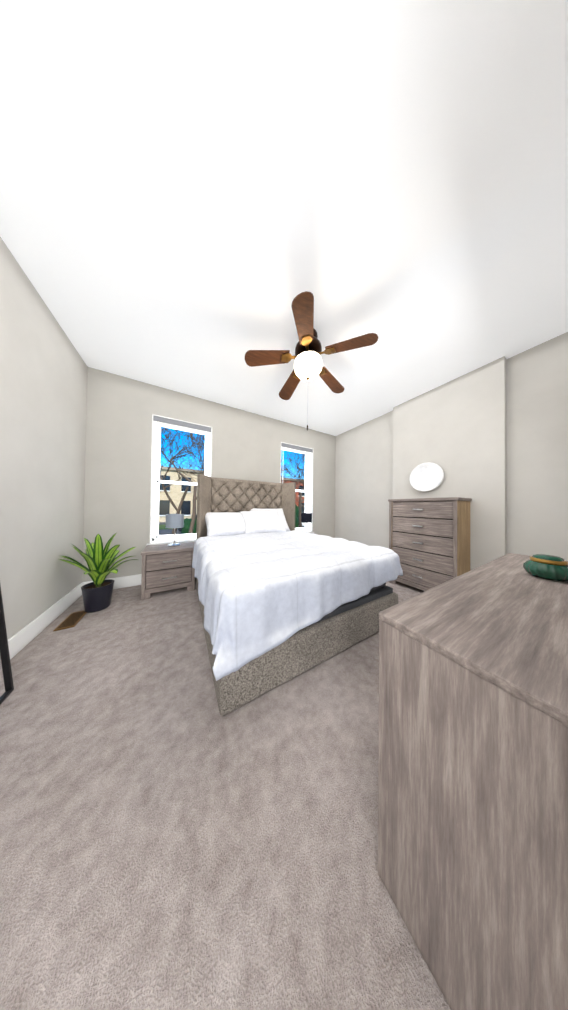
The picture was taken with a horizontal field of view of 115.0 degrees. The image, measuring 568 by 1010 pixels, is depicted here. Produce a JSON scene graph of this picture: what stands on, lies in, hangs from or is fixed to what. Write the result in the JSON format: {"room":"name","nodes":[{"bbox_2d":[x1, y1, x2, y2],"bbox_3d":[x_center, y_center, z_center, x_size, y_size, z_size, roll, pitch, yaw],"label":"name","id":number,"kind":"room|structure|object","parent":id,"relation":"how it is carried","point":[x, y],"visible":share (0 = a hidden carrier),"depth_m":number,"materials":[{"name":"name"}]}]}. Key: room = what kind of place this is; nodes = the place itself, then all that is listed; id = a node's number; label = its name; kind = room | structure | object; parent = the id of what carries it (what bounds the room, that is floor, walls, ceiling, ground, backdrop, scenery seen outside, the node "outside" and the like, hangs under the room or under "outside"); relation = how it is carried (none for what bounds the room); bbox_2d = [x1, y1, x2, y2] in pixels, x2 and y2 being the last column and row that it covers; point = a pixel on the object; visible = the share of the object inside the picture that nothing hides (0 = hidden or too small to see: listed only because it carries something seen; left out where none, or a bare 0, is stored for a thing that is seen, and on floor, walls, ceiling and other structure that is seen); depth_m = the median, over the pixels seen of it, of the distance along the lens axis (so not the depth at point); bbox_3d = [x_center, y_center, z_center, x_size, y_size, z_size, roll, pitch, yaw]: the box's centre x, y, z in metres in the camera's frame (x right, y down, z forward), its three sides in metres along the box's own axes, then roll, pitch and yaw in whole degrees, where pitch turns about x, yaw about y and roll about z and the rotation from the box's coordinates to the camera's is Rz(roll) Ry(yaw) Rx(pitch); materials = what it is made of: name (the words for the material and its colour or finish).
{"room":"bedroom","nodes":[
{"label":"bedroom","id":0,"kind":"room"},
{"bbox_2d":[0,237,87,638],"bbox_3d":[-1.322,-0.313,0.117,0.200,2.700,5.150,1,-1,-30],"label":"wall","id":1,"kind":"structure","parent":0,"point":[43,386],"depth_m":1.42,"materials":[{"name":"paint"}]},
{"bbox_2d":[8,582,83,659],"bbox_3d":[-1.218,0.968,0.113,0.016,0.140,4.650,1,-1,-30],"label":"baseboard","id":2,"kind":"structure","parent":1,"relation":"attached to","point":[21,639],"depth_m":1.48,"materials":[{"name":"white wood"}]},
{"bbox_2d":[82,367,335,581],"bbox_3d":[-0.662,-0.269,3.272,4.089,2.700,0.280,1,-1,-30],"label":"wall","id":3,"kind":"structure","parent":0,"point":[121,410],"depth_m":2.42,"materials":[{"name":"paint"}]},
{"bbox_2d":[84,574,141,588],"bbox_3d":[-0.591,1.010,3.136,4.039,0.140,0.016,1,-1,-30],"label":"baseboard","id":4,"kind":"structure","parent":3,"relation":"attached to","point":[133,580],"depth_m":2.32,"materials":[{"name":"white wood"}]},
{"bbox_2d":[147,414,211,544],"bbox_3d":[-1.539,-0.311,2.760,0.830,1.850,0.302,1,-1,-30],"label":"window","id":5,"kind":"structure","parent":3,"relation":"in","point":[158,422],"depth_m":2.62,"materials":[{"name":"white"}]},
{"bbox_2d":[280,442,313,532],"bbox_3d":[0.208,-0.278,3.755,0.850,1.850,0.302,1,-1,-30],"label":"window","id":6,"kind":"structure","parent":3,"relation":"in","point":[308,453],"depth_m":3.87,"materials":[{"name":"white"}]},
{"bbox_2d":[0,581,450,1009],"bbox_3d":[0.516,1.121,1.157,4.469,0.100,5.150,1,-1,-30],"label":"floor","id":7,"kind":"structure","parent":0,"point":[171,838],"depth_m":0.58,"materials":[{"name":"carpet"}]},
{"bbox_2d":[0,585,13,703],"bbox_3d":[-1.393,0.162,0.633,0.193,1.752,0.800,1,-1,-30],"label":"floor mirror","id":8,"kind":"object","parent":7,"relation":"on","point":[6,685],"visible":1,"depth_m":0.99,"materials":[{"name":"black mirror"}]},
{"bbox_2d":[53,610,86,630],"bbox_3d":[-1.925,1.042,1.649,0.125,0.010,0.290,1,-1,-30],"label":"air vent register","id":9,"kind":"object","parent":7,"relation":"on","point":[73,619],"visible":0.9,"depth_m":1.62,"materials":[{"name":"brown metal"}]},
{"bbox_2d":[58,533,136,612],"bbox_3d":[-1.877,0.661,1.868,0.577,0.778,0.741,1,-1,-30],"label":"potted plant","id":10,"kind":"object","parent":7,"relation":"on","point":[98,590],"visible":1,"depth_m":1.79,"materials":[{"name":"green plant"}]},
{"bbox_2d":[141,542,194,599],"bbox_3d":[-1.449,0.795,2.314,0.554,0.530,0.458,1,-1,-30],"label":"nightstand","id":11,"kind":"object","parent":7,"relation":"on","point":[165,567],"visible":0.94,"depth_m":2.14,"materials":[{"name":"grey"}]},
{"bbox_2d":[165,514,183,545],"bbox_3d":[-1.435,0.325,2.381,0.210,0.410,0.204,1,-1,-30],"label":"lamp","id":12,"kind":"object","parent":11,"relation":"on","point":[174,521],"visible":1,"depth_m":2.30,"materials":[{"name":"grey fabric"}]},
{"bbox_2d":[192,474,402,715],"bbox_3d":[-0.118,0.330,2.162,1.702,1.490,2.123,1,-1,-30],"label":"bed","id":13,"kind":"object","parent":7,"relation":"on","point":[281,599],"visible":1,"depth_m":1.25,"materials":[{"name":"beige fabric"}]},
{"bbox_2d":[202,512,256,538],"bbox_3d":[-0.786,0.271,2.601,0.674,0.328,0.422,1,-1,-30],"label":"pillow","id":14,"kind":"object","parent":13,"relation":"on","point":[213,523],"depth_m":2.51,"materials":[{"name":"white fabric"}]},
{"bbox_2d":[238,511,287,535],"bbox_3d":[-0.325,0.265,2.783,0.679,0.336,0.423,1,-1,-30],"label":"pillow","id":15,"kind":"object","parent":13,"relation":"on","point":[251,522],"depth_m":2.68,"materials":[{"name":"white fabric"}]},
{"bbox_2d":[192,529,402,681],"bbox_3d":[0.007,0.605,1.933,1.702,0.438,1.603,1,-1,-30],"label":"comforter","id":16,"kind":"object","parent":13,"relation":"on","point":[261,592],"depth_m":1.19,"materials":[{"name":"white fabric"}]},
{"bbox_2d":[388,497,471,590],"bbox_3d":[1.839,0.511,2.351,0.428,1.180,0.754,1,-1,-30],"label":"dresser","id":17,"kind":"object","parent":7,"relation":"on","point":[429,541],"visible":0.73,"depth_m":2.16,"materials":[{"name":"brown"}]},
{"bbox_2d":[378,553,567,1009],"bbox_3d":[1.019,0.697,0.731,1.508,0.750,0.428,1,-1,-30],"label":"dresser","id":18,"kind":"object","parent":7,"relation":"on","point":[473,785],"visible":1,"depth_m":0.37,"materials":[{"name":"brown"}]},
{"bbox_2d":[523,554,567,581],"bbox_3d":[1.179,0.274,0.808,0.135,0.101,0.133,1,-1,-30],"label":"candle jar","id":19,"kind":"object","parent":18,"relation":"on","point":[549,567],"visible":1,"depth_m":0.78,"materials":[{"name":"green glass"}]},
{"bbox_3d":[0.428,0.830,3.382,0.554,0.530,0.458,1,-1,-30],"label":"nightstand","id":20,"kind":"object","parent":7,"relation":"on","visible":0},
{"bbox_2d":[301,513,311,531],"bbox_3d":[0.429,0.360,3.442,0.210,0.410,0.204,1,-1,-30],"label":"lamp","id":21,"kind":"object","parent":20,"relation":"on","point":[306,518],"visible":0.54,"depth_m":3.35,"materials":[{"name":"silver metal"}]},
{"bbox_2d":[0,0,567,435],"bbox_3d":[0.550,-1.688,1.190,4.469,0.120,5.150,1,-1,-30],"label":"ceiling","id":22,"kind":"structure","parent":0,"point":[197,197],"depth_m":0.93,"materials":[{"name":"paint"}]},
{"bbox_2d":[245,291,377,430],"bbox_3d":[0.223,-1.169,1.773,1.144,0.910,1.122,1,-1,-30],"label":"ceiling fan","id":23,"kind":"object","parent":22,"relation":"hanging from","point":[308,360],"visible":1,"depth_m":1.64,"materials":[{"name":"brown wood"}]},
{"bbox_2d":[393,356,506,570],"bbox_3d":[2.100,-0.245,2.457,0.095,2.700,1.170,1,-1,-30],"label":"wall","id":24,"kind":"structure","parent":0,"point":[455,430],"depth_m":2.17,"materials":[{"name":"paint"}]},
{"bbox_2d":[409,462,443,491],"bbox_3d":[1.978,-0.386,2.520,0.056,0.400,0.400,1,-1,-30],"label":"disc","id":25,"kind":"object","parent":24,"relation":"attached to","point":[426,477],"visible":0.96,"depth_m":2.50,"materials":[{"name":"white plastic"}]},
{"bbox_2d":[335,332,567,560],"bbox_3d":[2.388,-0.244,2.229,0.200,2.700,5.150,1,-1,-30],"label":"wall","id":26,"kind":"structure","parent":0,"point":[537,449],"depth_m":1.88,"materials":[{"name":"paint"}]},
{"label":"outside","id":27,"kind":"structure","parent":0,"visible":0},
{"bbox_2d":[159,522,303,534],"bbox_3d":[-31.015,2.360,53.164,160.000,0.250,116.450,1,-1,-30],"label":"ground","id":28,"kind":"structure","parent":27,"point":[163,530],"depth_m":14.97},
{"bbox_2d":[159,466,203,521],"bbox_3d":[-13.631,-1.197,29.822,21.400,6.850,12.250,1,-1,-30],"label":"building","id":29,"kind":"structure","parent":28,"relation":"on","point":[175,492],"depth_m":22.98,"materials":[{"name":"brown"}]},
{"bbox_2d":[160,427,304,534],"bbox_3d":[0.348,-2.689,19.282,32.996,9.982,24.021,1,-1,-30],"label":"trees","id":30,"kind":"object","parent":28,"relation":"on","point":[172,461],"visible":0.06,"depth_m":10.94,"materials":[{"name":"plant"}]},
{"bbox_2d":[181,504,298,533],"bbox_3d":[-2.305,1.092,13.554,9.406,2.792,2.785,1,-1,-30],"label":"bush","id":31,"kind":"object","parent":28,"relation":"on","point":[185,528],"visible":0.12,"depth_m":11.44,"materials":[{"name":"green plant"}]},
{"bbox_2d":[281,477,304,512],"bbox_3d":[6.515,-0.878,40.716,23.600,6.950,12.250,1,-1,-30],"label":"building","id":32,"kind":"structure","parent":28,"relation":"on","point":[298,493],"depth_m":31.70,"materials":[{"name":"brown brick"}]}
]}

